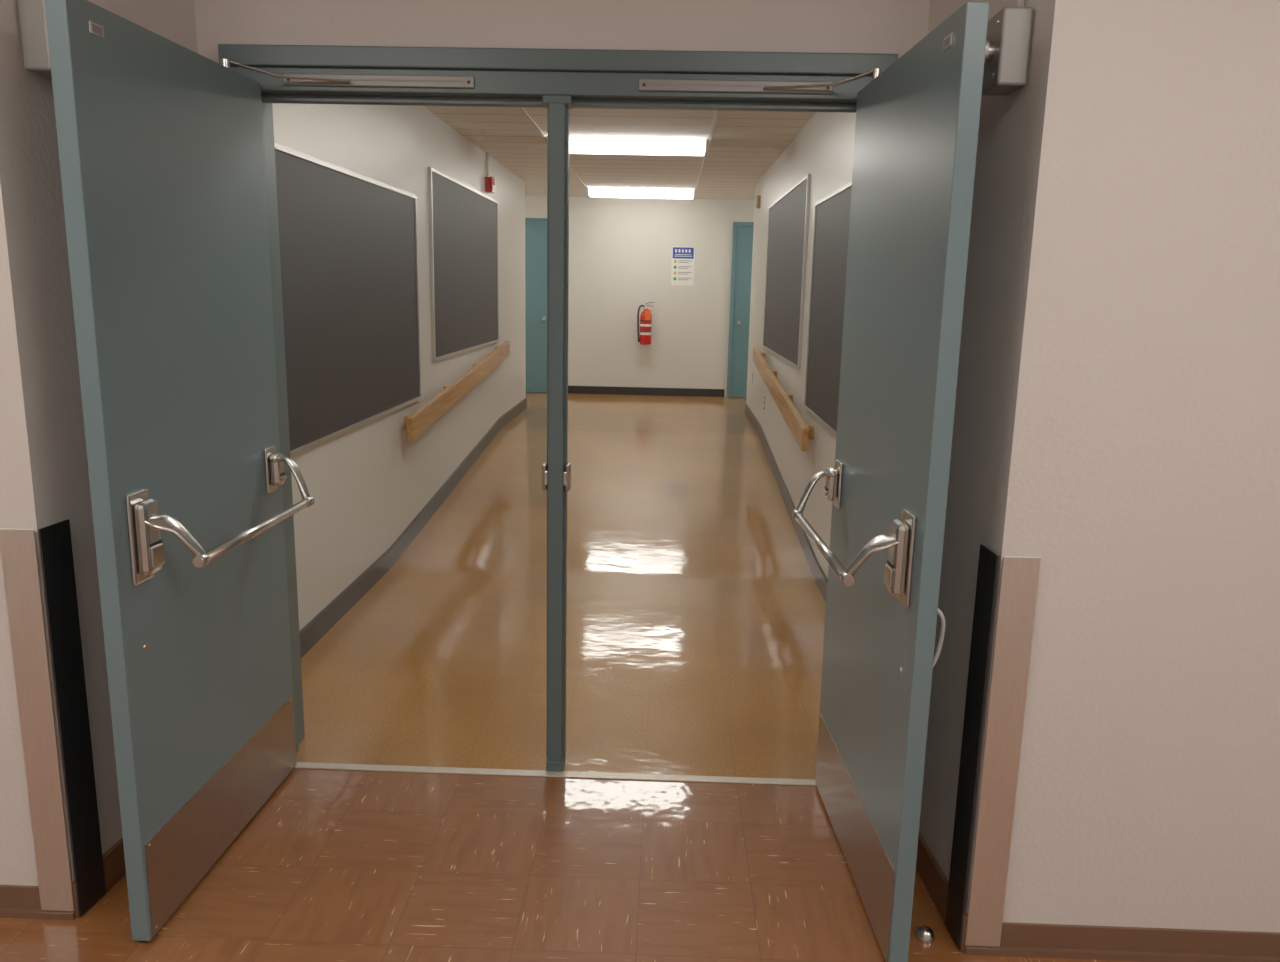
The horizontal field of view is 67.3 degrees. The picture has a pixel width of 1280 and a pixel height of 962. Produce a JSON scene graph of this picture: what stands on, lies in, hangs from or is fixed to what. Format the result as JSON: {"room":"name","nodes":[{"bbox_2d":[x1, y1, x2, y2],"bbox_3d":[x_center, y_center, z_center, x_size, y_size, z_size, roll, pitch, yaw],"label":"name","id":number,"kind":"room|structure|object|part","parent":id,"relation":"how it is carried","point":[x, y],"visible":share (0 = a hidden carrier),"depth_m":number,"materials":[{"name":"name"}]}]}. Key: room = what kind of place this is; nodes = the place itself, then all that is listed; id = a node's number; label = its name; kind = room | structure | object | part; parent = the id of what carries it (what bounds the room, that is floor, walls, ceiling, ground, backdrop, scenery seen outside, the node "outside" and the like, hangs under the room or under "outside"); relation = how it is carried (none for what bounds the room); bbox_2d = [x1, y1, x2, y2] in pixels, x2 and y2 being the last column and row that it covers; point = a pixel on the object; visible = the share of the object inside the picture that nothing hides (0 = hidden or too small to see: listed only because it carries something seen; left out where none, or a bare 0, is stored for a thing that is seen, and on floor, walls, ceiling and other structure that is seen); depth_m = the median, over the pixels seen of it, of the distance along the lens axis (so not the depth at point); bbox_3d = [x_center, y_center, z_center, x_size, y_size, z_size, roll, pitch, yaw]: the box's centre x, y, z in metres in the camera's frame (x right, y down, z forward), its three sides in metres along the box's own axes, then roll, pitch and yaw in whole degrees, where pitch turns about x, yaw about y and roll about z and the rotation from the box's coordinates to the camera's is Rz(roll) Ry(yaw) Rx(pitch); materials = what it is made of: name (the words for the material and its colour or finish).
{"room":"hospital corridor","nodes":[
{"label":"hospital corridor","id":0,"kind":"room"},
{"bbox_2d":[0,0,197,886],"bbox_3d":[-3.305,-0.341,2.661,3.930,2.690,0.850,1,11,1],"label":"wall","id":1,"kind":"structure","parent":0,"point":[44,473],"depth_m":2.29,"materials":[{"name":"paint"}]},
{"bbox_2d":[17,0,51,78],"bbox_3d":[-1.317,-1.238,2.140,0.102,0.635,0.120,1,11,1],"label":"holder","id":2,"kind":"object","parent":1,"relation":"attached to","point":[32,13],"visible":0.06,"depth_m":2.13,"materials":[{"name":"grey metal"}]},
{"bbox_2d":[0,885,75,919],"bbox_3d":[-3.373,1.023,2.491,3.875,0.080,0.020,1,11,1],"label":"baseboard","id":3,"kind":"structure","parent":1,"relation":"attached to","point":[16,901],"depth_m":2.44,"materials":[{"name":"brown plastic"}]},
{"bbox_2d":[0,519,105,916],"bbox_3d":[-1.457,0.600,2.397,0.106,1.015,0.103,1,11,1],"label":"guard","id":4,"kind":"object","parent":1,"relation":"attached to","point":[17,546],"visible":1,"depth_m":2.36,"materials":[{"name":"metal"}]},
{"bbox_2d":[72,837,125,917],"bbox_3d":[-1.389,0.980,2.861,0.012,0.100,0.860,2,11,5],"label":"baseboard","id":5,"kind":"structure","parent":1,"relation":"attached to","point":[114,858],"depth_m":2.58,"materials":[{"name":"brown plastic"}]},
{"bbox_2d":[272,103,525,630],"bbox_3d":[-2.751,-1.145,6.870,2.780,2.740,7.450,1,11,1],"label":"wall","id":6,"kind":"structure","parent":0,"point":[367,483],"depth_m":5.59,"materials":[{"name":"paint"}]},
{"bbox_2d":[274,143,420,456],"bbox_3d":[-1.411,-0.883,4.744,0.020,1.235,2.440,1,11,1],"label":"blackboard","id":7,"kind":"object","parent":6,"relation":"attached to","point":[348,240],"visible":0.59,"depth_m":4.59,"materials":[{"name":"stone"}]},
{"bbox_2d":[299,398,526,657],"bbox_3d":[-1.379,-0.006,7.055,0.012,0.390,7.450,1,11,1],"label":"baseboard","id":8,"kind":"structure","parent":6,"relation":"attached to","point":[310,634],"depth_m":5.52,"materials":[{"name":"black plastic"}]},
{"bbox_2d":[405,341,509,440],"bbox_3d":[-1.313,-0.767,7.273,0.092,0.399,3.480,1,11,1],"label":"handrail","id":9,"kind":"object","parent":6,"relation":"attached to","point":[426,415],"visible":1,"depth_m":6.61,"materials":[{"name":"brown wood"}]},
{"bbox_2d":[428,167,498,360],"bbox_3d":[-1.321,-1.640,7.467,0.020,1.235,2.440,1,11,1],"label":"blackboard","id":10,"kind":"object","parent":6,"relation":"attached to","point":[463,220],"visible":1,"depth_m":7.16,"materials":[{"name":"stone"}]},
{"bbox_2d":[485,152,495,192],"bbox_3d":[-1.252,-2.584,8.062,0.080,0.325,0.110,1,11,1],"label":"fire alarm","id":11,"kind":"object","parent":6,"relation":"attached to","point":[490,181],"visible":1,"depth_m":8.04,"materials":[{"name":"red plastic"}]},
{"bbox_2d":[296,392,825,779],"bbox_3d":[-0.145,-0.055,7.723,8.000,0.275,9.245,1,11,1],"label":"floor","id":12,"kind":"structure","parent":0,"point":[696,607],"depth_m":4.71,"materials":[{"name":"beige tile"}]},
{"bbox_2d":[194,0,929,62],"bbox_3d":[-0.256,-0.389,3.067,2.700,2.750,0.150,1,11,1],"label":"wall","id":13,"kind":"structure","parent":0,"point":[815,26],"depth_m":2.80,"materials":[{"name":"paint"}]},
{"bbox_2d":[265,103,304,743],"bbox_3d":[-1.208,-0.117,3.138,0.058,2.150,0.195,1,11,1],"label":"door frame","id":14,"kind":"structure","parent":13,"relation":"attached to","point":[268,106],"depth_m":3.18,"materials":[{"name":"teal paint"}]},
{"bbox_2d":[261,102,298,753],"bbox_3d":[-1.172,-0.102,3.117,0.016,2.130,0.040,1,11,1],"label":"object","id":15,"kind":"object","parent":14,"relation":"attached to","point":[263,104],"depth_m":3.09,"materials":[{"name":"grey metal"}]},
{"bbox_2d":[231,66,871,102],"bbox_3d":[-0.240,-1.178,2.897,1.920,0.065,0.195,1,11,1],"label":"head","id":16,"kind":"object","parent":13,"relation":"attached to","point":[487,83],"visible":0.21,"depth_m":2.80},
{"bbox_2d":[221,59,473,88],"bbox_3d":[-0.834,-1.166,2.790,0.686,0.033,0.169,-2,12,-15],"label":"door closer","id":17,"kind":"object","parent":16,"relation":"attached to","point":[290,79],"depth_m":2.80,"materials":[{"name":"grey metal"}]},
{"bbox_3d":[-1.006,-1.162,2.750,0.337,0.022,0.090,-5,13,-28],"label":"arm","id":18,"kind":"part","parent":17,"relation":"part of","materials":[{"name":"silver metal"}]},
{"bbox_2d":[542,95,573,108],"bbox_3d":[-0.243,-1.125,2.855,0.084,0.023,0.087,1,11,1],"label":"bracket","id":19,"kind":"object","parent":16,"relation":"attached to","point":[546,99],"depth_m":2.81,"materials":[{"name":"grey metal"}]},
{"bbox_2d":[261,94,856,112],"bbox_3d":[-0.242,-1.132,2.883,1.834,0.020,0.040,1,11,1],"label":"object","id":20,"kind":"object","parent":16,"relation":"attached to","point":[265,98],"visible":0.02,"depth_m":2.87,"materials":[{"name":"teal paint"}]},
{"bbox_2d":[639,68,881,93],"bbox_3d":[0.346,-1.135,2.760,0.686,0.033,0.169,5,12,17],"label":"door closer","id":21,"kind":"object","parent":16,"relation":"attached to","point":[665,85],"depth_m":2.78,"materials":[{"name":"grey metal"}]},
{"bbox_3d":[0.515,-1.123,2.711,0.337,0.022,0.090,8,13,31],"label":"arm","id":22,"kind":"part","parent":21,"relation":"part of","materials":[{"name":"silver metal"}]},
{"bbox_2d":[518,107,587,190],"bbox_3d":[-0.700,-2.589,7.335,0.024,0.006,9.050,1,11,1],"label":"trim","id":23,"kind":"structure","parent":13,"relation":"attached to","point":[523,111],"depth_m":6.81,"materials":[{"name":"white plastic"}]},
{"bbox_2d":[218,44,898,75],"bbox_3d":[-0.244,-1.220,2.797,1.965,0.057,0.055,1,11,1],"label":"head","id":24,"kind":"object","parent":13,"relation":"attached to","point":[251,55],"visible":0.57,"depth_m":2.77},
{"bbox_2d":[694,110,718,198],"bbox_3d":[0.519,-2.558,7.304,0.024,0.006,9.050,1,11,1],"label":"trim","id":25,"kind":"structure","parent":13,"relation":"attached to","point":[716,111],"depth_m":7.30,"materials":[{"name":"white plastic"}]},
{"bbox_2d":[0,768,1140,961],"bbox_3d":[-0.348,1.393,1.286,10.000,0.050,3.955,1,11,1],"label":"floor","id":26,"kind":"structure","parent":0,"point":[335,865],"depth_m":2.62,"materials":[{"name":"tile"}]},
{"bbox_2d":[45,0,296,940],"bbox_3d":[-1.173,-0.018,2.578,0.048,2.153,0.895,2,11,3],"label":"door","id":27,"kind":"structure","parent":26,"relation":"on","point":[161,143],"depth_m":2.41,"materials":[{"name":"teal paint"}]},
{"bbox_2d":[88,20,104,38],"bbox_3d":[-1.147,-0.953,2.031,0.003,0.025,0.050,2,11,3],"label":"label plate","id":28,"kind":"object","parent":27,"relation":"attached to","point":[90,23],"visible":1,"depth_m":2.02,"materials":[{"name":"silver metal"}]},
{"bbox_2d":[92,24,102,35],"bbox_3d":[-1.146,-0.953,2.031,0.001,0.015,0.034,2,11,2],"label":"label slot","id":29,"kind":"object","parent":28,"relation":"attached to","point":[96,29],"depth_m":2.03,"materials":[{"name":"grey metal"}]},
{"bbox_2d":[125,489,154,585],"bbox_3d":[-1.167,0.131,2.247,0.010,0.215,0.085,2,11,3],"label":"lock mount","id":30,"kind":"object","parent":27,"relation":"attached to","point":[135,498],"visible":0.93,"depth_m":2.22,"materials":[{"name":"silver metal"}]},
{"bbox_3d":[-1.170,0.911,2.762,0.002,0.247,0.871,2,11,3],"label":"toe kick","id":31,"kind":"part","parent":27,"relation":"part of","materials":[{"name":"silver metal"}]},
{"bbox_2d":[134,453,309,575],"bbox_3d":[-1.127,0.129,2.608,0.224,0.311,0.782,2,11,3],"label":"bar","id":32,"kind":"object","parent":27,"relation":"attached to","point":[149,524],"depth_m":2.24,"materials":[{"name":"silver metal"}]},
{"bbox_2d":[150,539,161,546],"bbox_3d":[-1.131,0.146,2.248,0.002,0.008,0.045,2,11,2],"label":"lock mount slot","id":33,"kind":"object","parent":32,"relation":"attached to","point":[159,541],"depth_m":2.25,"materials":[{"name":"metal"}]},
{"bbox_3d":[-1.093,0.141,2.256,0.135,0.126,0.068,-1,11,-10],"label":"lock arm","id":34,"kind":"part","parent":32,"relation":"part of","materials":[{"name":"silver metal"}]},
{"bbox_2d":[205,499,309,560],"bbox_3d":[-1.026,0.126,2.604,0.025,0.025,0.675,2,11,3],"label":"bar","id":35,"kind":"object","parent":32,"relation":"attached to","point":[219,550],"visible":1,"depth_m":2.56,"materials":[{"name":"silver metal"}]},
{"bbox_2d":[192,553,210,567],"bbox_3d":[-1.043,0.189,2.288,0.031,0.030,0.032,2,11,3],"label":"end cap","id":36,"kind":"object","parent":35,"relation":"attached to","point":[199,561],"visible":0.98,"depth_m":2.27,"materials":[{"name":"silver metal"}]},
{"bbox_2d":[302,496,314,506],"bbox_3d":[-1.009,0.062,2.925,0.031,0.030,0.032,2,11,3],"label":"bar","id":37,"kind":"object","parent":35,"relation":"attached to","point":[311,499],"visible":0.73,"depth_m":2.92,"materials":[{"name":"silver metal"}]},
{"bbox_3d":[-1.056,-0.004,2.938,0.128,0.146,0.066,3,11,10],"label":"pivot arm","id":38,"kind":"part","parent":32,"relation":"part of","materials":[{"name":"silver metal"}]},
{"bbox_2d":[264,445,277,493],"bbox_3d":[-1.128,-0.035,2.942,0.010,0.140,0.070,2,11,3],"label":"mount","id":39,"kind":"object","parent":27,"relation":"attached to","point":[269,451],"visible":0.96,"depth_m":2.92,"materials":[{"name":"silver metal"}]},
{"bbox_3d":[-1.128,-0.035,2.942,0.010,0.140,0.070,2,11,3],"label":"plate","id":40,"kind":"part","parent":39,"relation":"part of","materials":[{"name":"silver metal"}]},
{"bbox_2d":[294,762,816,785],"bbox_3d":[-0.288,0.980,3.219,1.970,0.005,0.036,1,11,1],"label":"plate","id":41,"kind":"object","parent":26,"relation":"on","point":[304,765],"visible":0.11,"depth_m":3.21,"materials":[{"name":"metal"}]},
{"bbox_2d":[546,758,564,771],"bbox_3d":[-0.286,0.952,3.270,0.056,0.040,0.089,1,11,1],"label":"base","id":42,"kind":"structure","parent":41,"relation":"on","point":[552,766],"depth_m":3.23,"materials":[{"name":"teal paint"}]},
{"bbox_2d":[546,103,569,761],"bbox_3d":[-0.264,-0.085,3.062,0.062,2.115,0.080,1,11,1],"label":"mullion post","id":43,"kind":"object","parent":42,"relation":"on","point":[557,111],"depth_m":3.01,"materials":[{"name":"grey metal"}]},
{"bbox_2d":[542,462,547,490],"bbox_3d":[-0.301,-0.013,3.060,0.020,0.085,0.054,1,11,1],"label":"strike keeper","id":44,"kind":"object","parent":43,"relation":"attached to","point":[544,465],"depth_m":3.04,"materials":[{"name":"metal"}]},
{"bbox_3d":[-0.297,-0.009,3.039,0.012,0.045,0.012,1,11,1],"label":"strike lip","id":45,"kind":"part","parent":44,"relation":"part of","materials":[{"name":"silver metal"}]},
{"bbox_3d":[-0.264,-0.085,3.062,0.048,2.115,0.080,1,11,1],"label":"post","id":46,"kind":"part","parent":43,"relation":"part of","materials":[{"name":"grey metal"}]},
{"bbox_3d":[-0.264,-0.086,3.072,0.062,2.115,0.040,1,11,1],"label":"mullion edge","id":47,"kind":"part","parent":43,"relation":"part of","materials":[{"name":"grey metal"}]},
{"bbox_2d":[563,463,570,490],"bbox_3d":[-0.232,-0.012,3.058,0.019,0.085,0.054,1,11,1],"label":"strike keeper","id":48,"kind":"object","parent":43,"relation":"attached to","point":[568,465],"depth_m":3.04,"materials":[{"name":"metal"}]},
{"bbox_3d":[-0.237,-0.008,3.038,0.012,0.045,0.012,1,11,1],"label":"strike lip","id":49,"kind":"part","parent":48,"relation":"part of","materials":[{"name":"silver metal"}]},
{"bbox_2d":[915,925,934,943],"bbox_3d":[0.723,1.145,2.440,0.048,0.028,0.048,1,11,1],"label":"door stop","id":50,"kind":"object","parent":26,"relation":"on","point":[924,934],"visible":1,"depth_m":2.43,"materials":[{"name":"silver metal"}]},
{"bbox_2d":[424,106,815,199],"bbox_3d":[-0.089,-2.606,7.313,8.000,0.060,9.050,1,11,1],"label":"ceiling","id":51,"kind":"structure","parent":0,"point":[744,145],"depth_m":7.33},
{"bbox_2d":[569,138,706,156],"bbox_3d":[-0.093,-2.527,7.273,1.180,0.080,0.366,1,11,1],"label":"ceiling light","id":52,"kind":"object","parent":51,"relation":"attached to","point":[576,145],"depth_m":7.11,"materials":[{"name":"white plastic"}]},
{"bbox_2d":[588,187,693,198],"bbox_3d":[0.017,-3.235,10.831,1.180,0.080,0.366,1,11,1],"label":"ceiling light","id":53,"kind":"object","parent":51,"relation":"attached to","point":[592,192],"depth_m":10.67,"materials":[{"name":"white plastic"}]},
{"bbox_2d":[525,196,754,397],"bbox_3d":[0.022,-2.156,12.092,8.000,2.690,0.150,1,11,1],"label":"wall","id":54,"kind":"structure","parent":0,"point":[620,249],"depth_m":11.97,"materials":[{"name":"paint"}]},
{"bbox_2d":[525,222,546,391],"bbox_3d":[-1.585,-2.166,12.048,0.920,2.090,0.030,1,11,1],"label":"panel","id":55,"kind":"object","parent":54,"relation":"attached to","point":[535,232],"visible":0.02,"depth_m":12.02,"materials":[{"name":"blue paint"}]},
{"bbox_2d":[525,218,546,221],"bbox_3d":[-1.585,-2.184,12.036,1.010,2.150,0.045,1,11,1],"label":"door frame","id":56,"kind":"structure","parent":54,"relation":"attached to","point":[526,219],"depth_m":11.80,"materials":[{"name":"blue paint"}]},
{"bbox_2d":[568,386,723,396],"bbox_3d":[-0.002,-1.140,12.212,2.140,0.100,0.012,1,11,1],"label":"baseboard","id":57,"kind":"structure","parent":54,"relation":"attached to","point":[571,389],"depth_m":12.20,"materials":[{"name":"black plastic"}]},
{"bbox_2d":[637,302,654,344],"bbox_3d":[0.084,-1.960,11.955,0.180,0.522,0.177,10,14,36],"label":"fire extinguisher","id":58,"kind":"object","parent":54,"relation":"attached to","point":[644,338],"visible":1,"depth_m":11.91,"materials":[{"name":"red metal"}]},
{"bbox_2d":[671,246,694,285],"bbox_3d":[0.530,-2.657,11.896,0.280,0.470,0.007,1,11,1],"label":"poster","id":59,"kind":"object","parent":54,"relation":"attached to","point":[682,269],"visible":1,"depth_m":11.90,"materials":[{"name":"paper"}]},
{"bbox_2d":[727,222,753,397],"bbox_3d":[1.623,-2.100,11.954,1.010,2.150,0.045,1,11,1],"label":"door frame","id":60,"kind":"structure","parent":54,"relation":"attached to","point":[735,224],"depth_m":11.92,"materials":[{"name":"blue paint"}]},
{"bbox_2d":[730,226,753,396],"bbox_3d":[1.623,-2.082,11.965,0.920,2.090,0.030,1,11,1],"label":"door","id":61,"kind":"structure","parent":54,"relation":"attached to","point":[744,239],"depth_m":11.95,"materials":[{"name":"blue paint"}]},
{"bbox_2d":[746,112,855,578],"bbox_3d":[2.466,-1.009,6.736,2.780,2.740,7.450,1,11,1],"label":"wall","id":62,"kind":"structure","parent":0,"point":[823,149],"depth_m":6.32,"materials":[{"name":"paint"}]},
{"bbox_2d":[756,195,760,207],"bbox_3d":[1.173,-2.774,9.561,0.042,0.120,0.080,1,11,1],"label":"wall sensor","id":63,"kind":"object","parent":62,"relation":"attached to","point":[758,197],"visible":1,"depth_m":9.52,"materials":[{"name":"beige plastic"}]},
{"bbox_2d":[753,346,813,450],"bbox_3d":[1.033,-0.706,7.213,0.092,0.399,3.480,1,11,1],"label":"handrail","id":64,"kind":"object","parent":62,"relation":"attached to","point":[802,432],"visible":1,"depth_m":6.46,"materials":[{"name":"brown wood"}]},
{"bbox_2d":[745,403,827,601],"bbox_3d":[1.048,0.058,6.992,0.012,0.390,7.450,1,11,1],"label":"baseboard","id":65,"kind":"structure","parent":62,"relation":"attached to","point":[819,576],"depth_m":6.56,"materials":[{"name":"black plastic"}]},
{"bbox_2d":[763,174,810,369],"bbox_3d":[1.097,-1.577,7.405,0.020,1.235,2.440,1,11,1],"label":"blackboard","id":66,"kind":"object","parent":62,"relation":"attached to","point":[788,218],"visible":1,"depth_m":7.08,"materials":[{"name":"stone"}]},
{"bbox_2d":[804,181,851,435],"bbox_3d":[1.007,-0.820,4.682,0.020,1.235,2.440,1,11,1],"label":"blackboard","id":67,"kind":"object","parent":62,"relation":"attached to","point":[832,212],"visible":0.41,"depth_m":5.24,"materials":[{"name":"stone"}]},
{"bbox_2d":[815,1,988,961],"bbox_3d":[0.631,0.029,2.533,0.047,2.153,0.895,1,11,-1],"label":"door","id":68,"kind":"structure","parent":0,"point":[917,125],"depth_m":2.31,"materials":[{"name":"teal paint"}]},
{"bbox_2d":[833,460,842,508],"bbox_3d":[0.597,0.010,2.898,0.010,0.140,0.070,1,11,-1],"label":"mount","id":69,"kind":"object","parent":68,"relation":"attached to","point":[838,465],"visible":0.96,"depth_m":2.87,"materials":[{"name":"silver metal"}]},
{"bbox_3d":[0.597,0.010,2.898,0.010,0.140,0.070,1,11,-1],"label":"plate","id":70,"kind":"part","parent":69,"relation":"part of","materials":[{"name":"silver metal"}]},
{"bbox_2d":[796,467,908,597],"bbox_3d":[0.533,0.106,2.550,0.130,0.175,0.782,1,11,-1],"label":"bar","id":71,"kind":"object","parent":68,"relation":"attached to","point":[896,542],"depth_m":2.19,"materials":[{"name":"silver metal"}]},
{"bbox_3d":[0.523,0.037,2.895,0.128,0.146,0.066,-1,11,-9],"label":"pivot arm","id":72,"kind":"part","parent":71,"relation":"part of","materials":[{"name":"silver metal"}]},
{"bbox_2d":[794,512,845,576],"bbox_3d":[0.478,0.166,2.562,0.025,0.025,0.675,1,11,-1],"label":"bar","id":73,"kind":"object","parent":71,"relation":"attached to","point":[838,567],"visible":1,"depth_m":2.52,"materials":[{"name":"silver metal"}]},
{"bbox_2d":[792,509,803,520],"bbox_3d":[0.472,0.102,2.883,0.031,0.030,0.032,1,11,-1],"label":"bar","id":74,"kind":"object","parent":73,"relation":"attached to","point":[794,511],"visible":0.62,"depth_m":2.87,"materials":[{"name":"silver metal"}]},
{"bbox_2d":[840,571,854,586],"bbox_3d":[0.484,0.229,2.246,0.031,0.030,0.032,1,11,-1],"label":"bar","id":75,"kind":"object","parent":73,"relation":"attached to","point":[848,580],"visible":0.94,"depth_m":2.23,"materials":[{"name":"silver metal"}]},
{"bbox_3d":[0.536,0.184,2.213,0.135,0.126,0.068,4,12,12],"label":"lock arm","id":76,"kind":"part","parent":71,"relation":"part of","materials":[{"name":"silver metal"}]},
{"bbox_3d":[0.589,0.957,2.718,0.002,0.247,0.871,1,11,-1],"label":"toe kick","id":77,"kind":"part","parent":68,"relation":"part of","materials":[{"name":"silver metal"}]},
{"bbox_2d":[898,509,916,607],"bbox_3d":[0.609,0.177,2.202,0.010,0.215,0.085,1,11,-1],"label":"lock mount","id":78,"kind":"object","parent":68,"relation":"attached to","point":[908,518],"visible":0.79,"depth_m":2.17,"materials":[{"name":"silver metal"}]},
{"bbox_3d":[0.609,0.177,2.202,0.010,0.215,0.085,1,11,-1],"label":"plate","id":79,"kind":"part","parent":78,"relation":"part of","materials":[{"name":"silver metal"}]},
{"bbox_2d":[933,608,944,666],"bbox_3d":[0.680,0.392,2.271,0.060,0.220,0.060,1,11,-1],"label":"door handle","id":80,"kind":"object","parent":68,"relation":"attached to","point":[941,616],"visible":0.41,"depth_m":2.25,"materials":[{"name":"silver metal"}]},
{"bbox_2d":[943,32,952,50],"bbox_3d":[0.636,-0.906,1.986,0.003,0.025,0.050,1,11,-1],"label":"label plate","id":81,"kind":"object","parent":68,"relation":"attached to","point":[951,34],"visible":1,"depth_m":1.97,"materials":[{"name":"silver metal"}]},
{"bbox_2d":[944,36,949,47],"bbox_3d":[0.634,-0.906,1.986,0.001,0.015,0.034,1,11,0],"label":"label slot","id":82,"kind":"object","parent":81,"relation":"attached to","point":[947,41],"depth_m":1.99,"materials":[{"name":"grey metal"}]},
{"bbox_2d":[919,0,1279,932],"bbox_3d":[2.761,-0.183,2.505,3.930,2.690,0.850,1,11,1],"label":"wall","id":83,"kind":"structure","parent":0,"point":[1116,426],"depth_m":2.18,"materials":[{"name":"paint"}]},
{"bbox_2d":[916,831,967,950],"bbox_3d":[0.789,1.037,2.805,0.012,0.100,0.860,1,11,-2],"label":"baseboard","id":84,"kind":"structure","parent":83,"relation":"attached to","point":[928,868],"depth_m":2.59,"materials":[{"name":"brown plastic"}]},
{"bbox_2d":[945,544,1040,950],"bbox_3d":[0.851,0.660,2.338,0.106,1.015,0.103,1,11,1],"label":"guard","id":85,"kind":"object","parent":83,"relation":"attached to","point":[1020,575],"visible":1,"depth_m":2.30,"materials":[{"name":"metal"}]},
{"bbox_2d":[982,0,1032,95],"bbox_3d":[0.798,-1.183,2.086,0.102,0.635,0.120,1,11,1],"label":"holder","id":86,"kind":"object","parent":83,"relation":"attached to","point":[1008,37],"visible":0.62,"depth_m":2.08,"materials":[{"name":"grey metal"}]},
{"bbox_2d":[964,922,1279,961],"bbox_3d":[2.746,1.182,2.334,3.880,0.080,0.020,1,11,1],"label":"baseboard","id":87,"kind":"structure","parent":83,"relation":"attached to","point":[1090,942],"depth_m":2.37,"materials":[{"name":"brown plastic"}]}
]}

